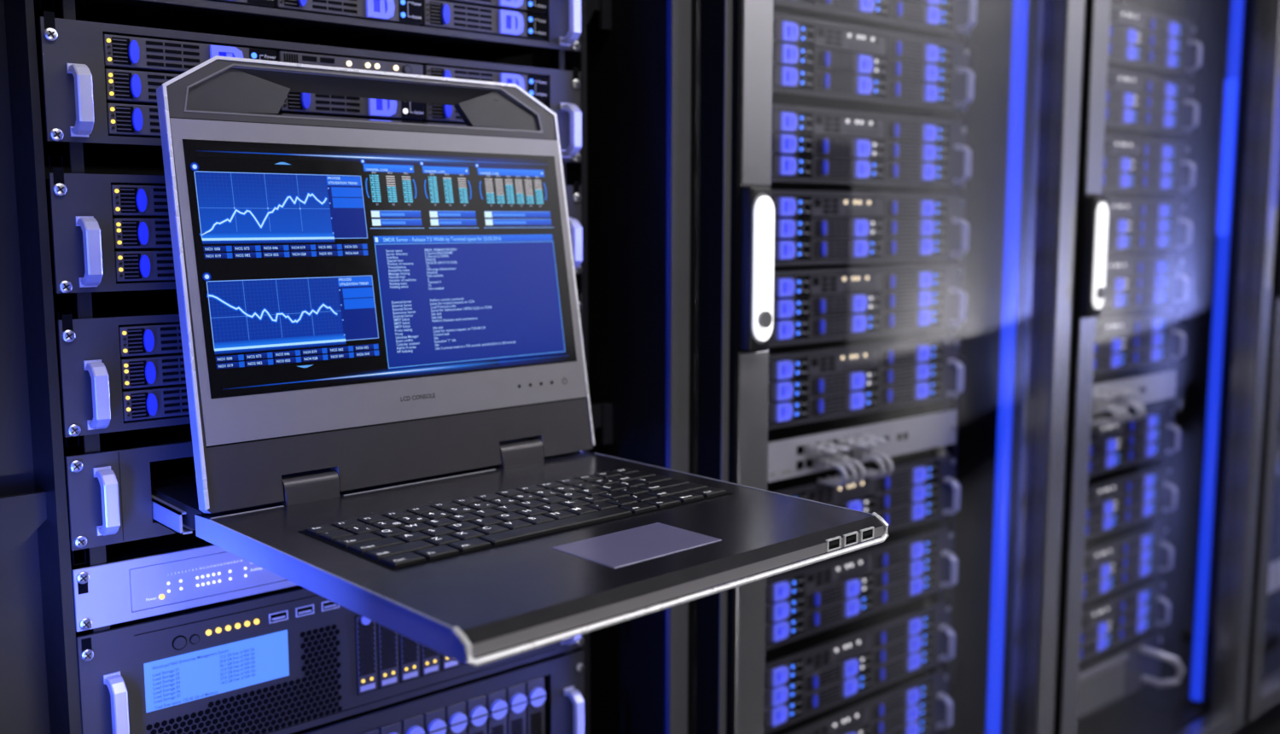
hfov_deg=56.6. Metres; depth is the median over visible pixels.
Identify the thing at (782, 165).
tray
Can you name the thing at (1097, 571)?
tray
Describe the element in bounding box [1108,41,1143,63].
tray
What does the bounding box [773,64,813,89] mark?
tray
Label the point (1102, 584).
tray
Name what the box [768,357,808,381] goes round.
tray
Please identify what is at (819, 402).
tray
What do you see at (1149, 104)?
tray
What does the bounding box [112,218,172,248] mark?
tray
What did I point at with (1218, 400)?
rack
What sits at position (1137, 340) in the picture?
tray
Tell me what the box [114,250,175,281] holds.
tray
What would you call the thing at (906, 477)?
tray
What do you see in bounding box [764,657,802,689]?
tray
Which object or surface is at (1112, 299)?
tray
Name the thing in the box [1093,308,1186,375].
server
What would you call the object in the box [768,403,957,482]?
switch
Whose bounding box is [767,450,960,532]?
server
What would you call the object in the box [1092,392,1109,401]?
cable
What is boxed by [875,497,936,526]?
tray
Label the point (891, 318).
tray
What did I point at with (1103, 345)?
tray
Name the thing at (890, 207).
tray
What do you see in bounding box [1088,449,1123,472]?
tray
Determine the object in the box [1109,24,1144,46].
tray
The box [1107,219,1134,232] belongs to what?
tray
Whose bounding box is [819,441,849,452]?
cable
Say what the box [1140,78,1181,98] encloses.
tray
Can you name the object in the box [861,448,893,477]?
cable
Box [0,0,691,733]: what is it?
rack
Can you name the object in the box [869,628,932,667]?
tray
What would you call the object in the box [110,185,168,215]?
tray
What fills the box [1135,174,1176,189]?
tray
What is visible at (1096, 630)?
tray
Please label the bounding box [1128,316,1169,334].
tray
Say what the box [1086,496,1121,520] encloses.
tray
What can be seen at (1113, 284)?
tray
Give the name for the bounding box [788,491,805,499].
tray
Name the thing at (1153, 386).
switch
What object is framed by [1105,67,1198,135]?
server
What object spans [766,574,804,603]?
tray
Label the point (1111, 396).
cable
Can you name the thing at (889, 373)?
tray
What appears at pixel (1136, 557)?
tray
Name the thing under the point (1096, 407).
cable
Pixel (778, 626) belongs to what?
tray
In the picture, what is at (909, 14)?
tray
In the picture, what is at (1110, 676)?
unit
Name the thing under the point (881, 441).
cable
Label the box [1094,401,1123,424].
cable
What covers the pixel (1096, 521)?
tray
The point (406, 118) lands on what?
tray
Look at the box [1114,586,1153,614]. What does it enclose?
tray
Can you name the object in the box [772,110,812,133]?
tray
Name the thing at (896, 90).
tray
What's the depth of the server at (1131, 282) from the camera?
1.92 m
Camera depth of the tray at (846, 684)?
1.48 m
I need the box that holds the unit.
[1076,631,1186,721]
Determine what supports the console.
attached to the housing
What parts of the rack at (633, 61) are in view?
mounting rail, panel, mounting rail, panel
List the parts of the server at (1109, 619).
control panel, handle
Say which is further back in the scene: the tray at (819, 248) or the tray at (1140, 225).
the tray at (1140, 225)
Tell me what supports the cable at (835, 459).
attached to the switch at (906, 429)
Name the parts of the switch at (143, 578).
display plate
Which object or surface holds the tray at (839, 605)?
on the server at (799, 600)
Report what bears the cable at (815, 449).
attached to the switch at (906, 429)
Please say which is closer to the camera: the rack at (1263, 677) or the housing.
the housing
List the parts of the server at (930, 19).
handle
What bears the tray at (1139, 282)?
on the server at (1131, 282)
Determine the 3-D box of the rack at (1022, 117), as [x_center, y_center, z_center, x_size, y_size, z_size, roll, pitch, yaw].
[-0.036,-0.328,1.725,0.640,2.030,1.136,-6,9,-41]
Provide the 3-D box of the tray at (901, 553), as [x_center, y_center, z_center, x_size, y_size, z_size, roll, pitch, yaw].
[0.347,0.244,1.558,0.130,0.022,0.007,-6,9,-41]
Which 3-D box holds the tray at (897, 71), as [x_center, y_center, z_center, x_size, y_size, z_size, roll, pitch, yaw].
[0.347,-0.368,1.482,0.130,0.022,0.007,-6,9,-41]
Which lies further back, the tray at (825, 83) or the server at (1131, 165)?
the server at (1131, 165)
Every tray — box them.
[102,34,276,72]
[104,68,180,103]
[106,103,279,136]
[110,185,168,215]
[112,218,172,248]
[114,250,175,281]
[118,323,182,356]
[120,354,186,389]
[122,385,189,420]
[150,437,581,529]
[214,0,274,7]
[275,0,422,25]
[279,91,424,119]
[279,113,424,123]
[421,0,546,40]
[423,65,547,101]
[424,103,547,122]
[424,122,466,126]
[448,0,546,13]
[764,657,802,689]
[764,676,802,709]
[764,696,802,728]
[765,593,803,623]
[765,613,803,644]
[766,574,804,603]
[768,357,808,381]
[768,378,808,401]
[768,398,807,423]
[769,318,808,340]
[771,155,811,176]
[771,196,810,216]
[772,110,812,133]
[772,133,812,155]
[773,19,814,46]
[773,41,813,67]
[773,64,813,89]
[773,239,810,260]
[773,276,809,297]
[773,296,808,319]
[774,218,810,238]
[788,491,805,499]
[791,0,814,4]
[800,651,871,693]
[800,669,871,713]
[802,572,873,610]
[802,591,872,630]
[805,388,878,416]
[806,368,878,396]
[807,292,880,315]
[807,312,879,337]
[809,218,882,238]
[809,238,881,258]
[811,47,885,76]
[811,135,884,158]
[811,157,883,179]
[812,0,887,17]
[812,69,885,97]
[832,494,875,512]
[843,723,869,733]
[867,697,930,733]
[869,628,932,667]
[869,645,932,685]
[869,680,930,721]
[870,610,933,649]
[871,553,935,588]
[871,570,934,607]
[872,479,937,511]
[872,535,936,570]
[874,461,937,493]
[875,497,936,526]
[876,378,940,405]
[877,342,942,366]
[877,360,941,386]
[879,270,943,290]
[879,288,943,310]
[879,307,942,330]
[880,237,945,256]
[881,140,948,162]
[881,198,946,216]
[881,218,945,236]
[883,120,948,143]
[883,161,947,181]
[883,713,930,733]
[884,37,951,65]
[884,58,950,85]
[884,78,949,104]
[885,0,952,28]
[905,0,952,8]
[1080,616,1115,644]
[1080,630,1114,658]
[1082,573,1117,599]
[1083,558,1117,584]
[1085,511,1120,535]
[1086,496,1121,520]
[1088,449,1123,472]
[1089,435,1123,457]
[1093,336,1128,354]
[1093,351,1128,370]
[1100,291,1131,308]
[1102,172,1137,188]
[1103,156,1138,172]
[1105,89,1141,109]
[1105,105,1140,124]
[1105,276,1132,292]
[1106,234,1134,249]
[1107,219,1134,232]
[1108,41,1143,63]
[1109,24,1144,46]
[1112,613,1152,643]
[1113,599,1152,628]
[1114,558,1155,585]
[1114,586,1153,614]
[1115,544,1156,571]
[1117,498,1158,523]
[1117,530,1157,557]
[1118,484,1159,509]
[1119,471,1160,494]
[1122,425,1163,448]
[1122,440,1162,463]
[1123,411,1163,433]
[1126,345,1167,364]
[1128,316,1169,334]
[1128,331,1168,349]
[1130,289,1169,305]
[1131,259,1171,275]
[1131,273,1170,290]
[1134,203,1175,217]
[1134,219,1174,232]
[1134,233,1173,248]
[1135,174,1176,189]
[1136,158,1177,174]
[1137,110,1180,128]
[1137,142,1178,159]
[1140,48,1182,69]
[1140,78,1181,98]
[1140,94,1181,114]
[1142,32,1183,54]
[1143,16,1184,39]
[1275,459,1279,471]
[1276,447,1279,459]
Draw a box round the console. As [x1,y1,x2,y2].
[150,55,889,666]
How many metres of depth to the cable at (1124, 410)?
1.83 m
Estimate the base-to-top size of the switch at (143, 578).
0.047 m
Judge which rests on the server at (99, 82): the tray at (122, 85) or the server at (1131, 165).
the tray at (122, 85)
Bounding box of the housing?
[61,418,582,550]
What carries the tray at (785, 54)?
on the server at (814, 66)
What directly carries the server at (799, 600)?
in the rack at (1022, 117)
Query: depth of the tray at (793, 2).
1.33 m
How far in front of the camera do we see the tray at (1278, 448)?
2.34 m
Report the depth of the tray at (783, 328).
1.37 m
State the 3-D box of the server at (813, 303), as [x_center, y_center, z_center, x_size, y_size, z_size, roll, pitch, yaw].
[0.090,-0.100,1.608,0.476,0.089,0.520,-6,9,-41]
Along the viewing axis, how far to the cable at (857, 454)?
1.45 m
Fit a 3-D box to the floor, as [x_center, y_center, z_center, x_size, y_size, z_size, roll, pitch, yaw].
[1.785,0.654,2.463,9.700,0.100,3.400,-6,9,-41]
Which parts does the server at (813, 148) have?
control panel, handle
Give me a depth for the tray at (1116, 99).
1.82 m
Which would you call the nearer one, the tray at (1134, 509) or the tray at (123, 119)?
the tray at (123, 119)
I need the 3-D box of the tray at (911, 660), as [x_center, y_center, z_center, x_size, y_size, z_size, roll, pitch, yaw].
[0.347,0.395,1.577,0.130,0.022,0.007,-6,9,-41]
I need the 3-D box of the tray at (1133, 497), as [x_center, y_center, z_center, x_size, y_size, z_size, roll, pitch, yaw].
[0.831,0.216,1.978,0.130,0.022,0.007,-6,9,-41]
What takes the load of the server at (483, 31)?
in the rack at (633, 61)
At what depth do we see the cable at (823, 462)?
1.40 m
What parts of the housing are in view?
handle, slide rail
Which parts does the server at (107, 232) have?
handle, handle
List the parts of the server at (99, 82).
handle, control panel, handle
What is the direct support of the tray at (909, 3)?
on the server at (930, 19)
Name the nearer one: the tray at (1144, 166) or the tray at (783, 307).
the tray at (783, 307)
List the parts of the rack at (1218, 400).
mounting rail, panel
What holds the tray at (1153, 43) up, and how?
on the server at (1140, 43)
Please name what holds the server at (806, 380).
in the rack at (1022, 117)
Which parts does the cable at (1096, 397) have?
cord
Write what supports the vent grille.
attached to the server at (293, 659)
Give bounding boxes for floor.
[1230,701,1279,733]
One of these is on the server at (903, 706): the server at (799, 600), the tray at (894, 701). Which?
the tray at (894, 701)
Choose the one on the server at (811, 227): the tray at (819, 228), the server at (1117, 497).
the tray at (819, 228)
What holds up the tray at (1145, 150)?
on the server at (1131, 165)
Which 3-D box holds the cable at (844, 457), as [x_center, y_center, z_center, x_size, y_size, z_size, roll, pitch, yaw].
[0.251,0.123,1.425,0.015,0.034,0.046,-6,9,-41]
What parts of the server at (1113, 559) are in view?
control panel, handle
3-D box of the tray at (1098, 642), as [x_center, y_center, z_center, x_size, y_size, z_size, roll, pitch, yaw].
[0.731,0.451,1.919,0.130,0.022,0.009,-6,9,-41]
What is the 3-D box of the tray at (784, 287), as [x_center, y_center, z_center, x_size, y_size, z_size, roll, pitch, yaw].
[0.146,-0.089,1.342,0.130,0.022,0.007,-6,9,-41]
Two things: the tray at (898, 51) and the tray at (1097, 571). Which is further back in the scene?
the tray at (1097, 571)
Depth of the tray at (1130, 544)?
1.99 m
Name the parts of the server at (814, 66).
control panel, handle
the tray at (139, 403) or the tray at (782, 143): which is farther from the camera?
the tray at (782, 143)
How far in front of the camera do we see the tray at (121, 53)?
0.89 m
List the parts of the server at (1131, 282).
control panel, handle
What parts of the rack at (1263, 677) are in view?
panel, pale drawer, mounting rail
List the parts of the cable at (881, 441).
cord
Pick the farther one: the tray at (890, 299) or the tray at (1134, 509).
the tray at (1134, 509)
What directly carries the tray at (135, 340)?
on the server at (121, 368)
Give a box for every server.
[33,0,581,62]
[35,11,581,169]
[45,167,582,293]
[52,286,581,436]
[73,585,583,733]
[699,0,977,40]
[699,7,974,114]
[699,101,971,190]
[764,594,955,733]
[765,521,958,650]
[765,665,953,733]
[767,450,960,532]
[768,331,965,429]
[769,261,966,347]
[771,189,969,266]
[1079,575,1170,663]
[1082,519,1174,604]
[1085,460,1177,540]
[1088,402,1181,477]
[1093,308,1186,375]
[1100,252,1189,313]
[1101,134,1195,194]
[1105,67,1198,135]
[1105,197,1192,254]
[1107,2,1202,77]
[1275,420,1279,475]
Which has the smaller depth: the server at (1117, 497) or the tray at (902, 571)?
the tray at (902, 571)
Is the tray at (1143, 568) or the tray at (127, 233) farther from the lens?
the tray at (1143, 568)
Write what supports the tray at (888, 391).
on the server at (806, 380)
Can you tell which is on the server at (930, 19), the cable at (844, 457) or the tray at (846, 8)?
the tray at (846, 8)
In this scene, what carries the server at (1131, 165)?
in the rack at (1218, 400)
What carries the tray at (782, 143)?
on the server at (813, 148)
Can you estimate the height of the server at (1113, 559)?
0.089 m
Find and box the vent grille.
[145,623,342,733]
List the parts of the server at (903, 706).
control panel, handle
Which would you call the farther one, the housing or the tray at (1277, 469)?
the tray at (1277, 469)
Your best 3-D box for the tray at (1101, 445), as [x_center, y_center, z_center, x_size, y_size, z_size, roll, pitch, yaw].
[0.731,0.126,1.879,0.130,0.022,0.007,-6,9,-41]
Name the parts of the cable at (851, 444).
cord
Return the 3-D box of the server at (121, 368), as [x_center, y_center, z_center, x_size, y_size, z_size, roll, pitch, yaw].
[-0.394,-0.035,1.192,0.476,0.089,0.520,-6,9,-41]
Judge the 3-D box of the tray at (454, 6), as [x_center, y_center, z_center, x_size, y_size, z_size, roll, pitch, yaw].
[-0.137,-0.335,1.063,0.130,0.022,0.007,-6,9,-41]
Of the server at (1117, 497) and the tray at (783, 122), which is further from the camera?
the server at (1117, 497)
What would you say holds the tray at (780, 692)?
on the server at (805, 674)
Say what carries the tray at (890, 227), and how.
on the server at (811, 227)
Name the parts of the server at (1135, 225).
control panel, handle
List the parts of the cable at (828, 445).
cord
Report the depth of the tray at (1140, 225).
1.92 m
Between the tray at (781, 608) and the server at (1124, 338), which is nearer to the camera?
the tray at (781, 608)
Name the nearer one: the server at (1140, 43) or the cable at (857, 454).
the cable at (857, 454)
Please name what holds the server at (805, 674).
in the rack at (1022, 117)
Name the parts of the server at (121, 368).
handle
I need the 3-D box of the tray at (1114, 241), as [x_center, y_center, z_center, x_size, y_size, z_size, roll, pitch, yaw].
[0.731,-0.193,1.840,0.130,0.022,0.007,-6,9,-41]
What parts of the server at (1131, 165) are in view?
control panel, handle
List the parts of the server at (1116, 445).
control panel, handle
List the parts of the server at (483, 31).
handle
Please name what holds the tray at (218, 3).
on the server at (483, 31)
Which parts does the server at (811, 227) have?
control panel, handle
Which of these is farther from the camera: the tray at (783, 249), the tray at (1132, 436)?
the tray at (1132, 436)
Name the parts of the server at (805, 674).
control panel, handle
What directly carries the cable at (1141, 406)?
attached to the switch at (1153, 386)
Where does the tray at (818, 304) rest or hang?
on the server at (813, 303)
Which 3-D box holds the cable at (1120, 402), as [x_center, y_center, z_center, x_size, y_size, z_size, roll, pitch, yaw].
[0.764,0.068,1.867,0.015,0.034,0.046,-6,9,-41]
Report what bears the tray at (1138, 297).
on the server at (1131, 282)
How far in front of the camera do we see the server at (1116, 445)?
1.94 m
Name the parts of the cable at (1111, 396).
cord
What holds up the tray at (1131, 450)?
on the server at (1116, 445)
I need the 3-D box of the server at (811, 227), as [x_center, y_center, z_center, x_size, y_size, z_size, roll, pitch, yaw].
[0.090,-0.190,1.597,0.476,0.089,0.520,-6,9,-41]
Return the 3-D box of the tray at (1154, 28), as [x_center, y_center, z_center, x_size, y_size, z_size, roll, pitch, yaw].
[0.831,-0.538,1.885,0.130,0.022,0.007,-6,9,-41]
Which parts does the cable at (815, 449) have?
cord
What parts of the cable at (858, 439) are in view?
cord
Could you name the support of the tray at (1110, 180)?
on the server at (1131, 165)
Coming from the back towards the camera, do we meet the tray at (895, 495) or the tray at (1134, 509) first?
the tray at (1134, 509)
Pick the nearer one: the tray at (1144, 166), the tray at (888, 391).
the tray at (888, 391)
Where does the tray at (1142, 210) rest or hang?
on the server at (1135, 225)
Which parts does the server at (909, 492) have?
control panel, handle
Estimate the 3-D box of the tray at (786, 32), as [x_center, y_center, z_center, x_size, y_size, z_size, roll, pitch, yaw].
[0.146,-0.370,1.307,0.130,0.022,0.007,-6,9,-41]
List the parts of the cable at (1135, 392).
cord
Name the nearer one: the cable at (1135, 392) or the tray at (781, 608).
the tray at (781, 608)
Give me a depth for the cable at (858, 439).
1.44 m
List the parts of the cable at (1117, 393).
cord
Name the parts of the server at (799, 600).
control panel, handle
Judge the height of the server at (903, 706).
0.089 m
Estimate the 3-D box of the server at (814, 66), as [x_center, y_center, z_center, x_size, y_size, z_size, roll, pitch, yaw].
[0.090,-0.381,1.573,0.476,0.089,0.520,-6,9,-41]
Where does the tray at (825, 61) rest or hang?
on the server at (814, 66)
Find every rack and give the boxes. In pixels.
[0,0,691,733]
[687,0,1085,733]
[1052,0,1279,733]
[1244,177,1279,723]
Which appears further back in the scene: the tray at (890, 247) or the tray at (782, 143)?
the tray at (890, 247)
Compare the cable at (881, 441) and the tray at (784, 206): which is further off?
the cable at (881, 441)
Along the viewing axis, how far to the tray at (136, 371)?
0.90 m
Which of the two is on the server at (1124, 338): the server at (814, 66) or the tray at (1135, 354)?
the tray at (1135, 354)
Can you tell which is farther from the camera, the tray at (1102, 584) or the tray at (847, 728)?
the tray at (1102, 584)
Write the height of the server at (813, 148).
0.089 m
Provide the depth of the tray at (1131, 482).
1.97 m
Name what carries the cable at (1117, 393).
attached to the switch at (1153, 386)
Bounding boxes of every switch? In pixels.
[67,506,298,631]
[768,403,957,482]
[1091,366,1176,414]
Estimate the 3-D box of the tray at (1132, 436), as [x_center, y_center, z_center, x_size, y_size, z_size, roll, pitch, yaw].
[0.831,0.116,1.966,0.130,0.022,0.007,-6,9,-41]
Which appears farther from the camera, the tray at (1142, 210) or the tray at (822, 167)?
the tray at (1142, 210)
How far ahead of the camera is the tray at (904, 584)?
1.56 m
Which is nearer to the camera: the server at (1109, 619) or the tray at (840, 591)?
the tray at (840, 591)
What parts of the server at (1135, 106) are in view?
control panel, handle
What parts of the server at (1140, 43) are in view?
control panel, handle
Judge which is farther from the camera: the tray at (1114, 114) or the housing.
the tray at (1114, 114)
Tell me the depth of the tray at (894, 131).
1.49 m
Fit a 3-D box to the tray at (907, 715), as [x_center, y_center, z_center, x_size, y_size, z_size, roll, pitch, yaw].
[0.347,0.468,1.585,0.130,0.022,0.009,-6,9,-41]
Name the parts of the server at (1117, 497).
control panel, handle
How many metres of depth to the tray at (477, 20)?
1.06 m
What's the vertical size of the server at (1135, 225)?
0.089 m
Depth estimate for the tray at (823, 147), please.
1.41 m
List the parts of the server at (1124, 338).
control panel, handle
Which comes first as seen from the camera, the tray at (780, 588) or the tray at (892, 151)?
the tray at (780, 588)
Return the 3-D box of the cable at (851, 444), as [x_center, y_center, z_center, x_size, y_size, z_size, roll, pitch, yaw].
[0.258,0.093,1.435,0.023,0.012,0.034,-6,9,-41]
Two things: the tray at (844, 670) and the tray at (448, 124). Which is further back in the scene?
the tray at (844, 670)
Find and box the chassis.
[290,650,584,733]
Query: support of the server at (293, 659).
in the rack at (633, 61)
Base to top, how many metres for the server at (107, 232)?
0.089 m
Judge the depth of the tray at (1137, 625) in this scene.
2.00 m
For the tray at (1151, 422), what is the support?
on the server at (1116, 445)
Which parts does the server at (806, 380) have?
control panel, handle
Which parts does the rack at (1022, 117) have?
panel, mounting rail, panel, mounting rail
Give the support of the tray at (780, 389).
on the server at (806, 380)
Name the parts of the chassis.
blade, blade, blade, release knob, blade, release knob, blade, release knob, blade, release knob, blade, release knob, blade, release knob, blade, release knob, handle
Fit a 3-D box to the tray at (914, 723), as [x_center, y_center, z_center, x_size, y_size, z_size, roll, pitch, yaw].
[0.347,0.492,1.589,0.130,0.022,0.007,-6,9,-41]
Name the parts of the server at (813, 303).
control panel, handle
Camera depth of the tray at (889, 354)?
1.52 m
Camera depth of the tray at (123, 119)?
0.87 m
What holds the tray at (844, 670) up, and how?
on the server at (805, 674)
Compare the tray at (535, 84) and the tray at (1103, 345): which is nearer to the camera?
the tray at (535, 84)
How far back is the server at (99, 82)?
0.90 m
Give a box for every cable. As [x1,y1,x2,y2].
[806,443,837,454]
[814,456,848,487]
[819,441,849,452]
[823,454,857,484]
[832,453,866,482]
[837,437,866,448]
[847,436,876,446]
[851,449,885,478]
[858,433,887,444]
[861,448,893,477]
[1091,402,1118,425]
[1092,390,1117,399]
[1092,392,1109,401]
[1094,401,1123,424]
[1099,401,1128,423]
[1102,389,1127,396]
[1111,398,1140,420]
[1116,386,1140,394]
[1117,397,1146,419]
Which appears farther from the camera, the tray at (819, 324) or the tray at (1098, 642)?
the tray at (1098, 642)
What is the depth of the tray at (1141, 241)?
1.92 m
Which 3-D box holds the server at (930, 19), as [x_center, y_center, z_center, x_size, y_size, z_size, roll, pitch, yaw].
[0.090,-0.475,1.561,0.476,0.089,0.520,-6,9,-41]
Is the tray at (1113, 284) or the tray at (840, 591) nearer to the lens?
the tray at (840, 591)
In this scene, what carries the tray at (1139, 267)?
on the server at (1131, 282)
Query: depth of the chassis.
1.14 m
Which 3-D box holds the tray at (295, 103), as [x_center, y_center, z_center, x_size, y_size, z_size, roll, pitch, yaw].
[-0.238,-0.221,0.990,0.130,0.022,0.007,-6,9,-41]
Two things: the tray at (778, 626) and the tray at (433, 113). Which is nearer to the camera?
the tray at (433, 113)
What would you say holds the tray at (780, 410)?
on the server at (806, 380)
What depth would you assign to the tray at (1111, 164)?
1.83 m

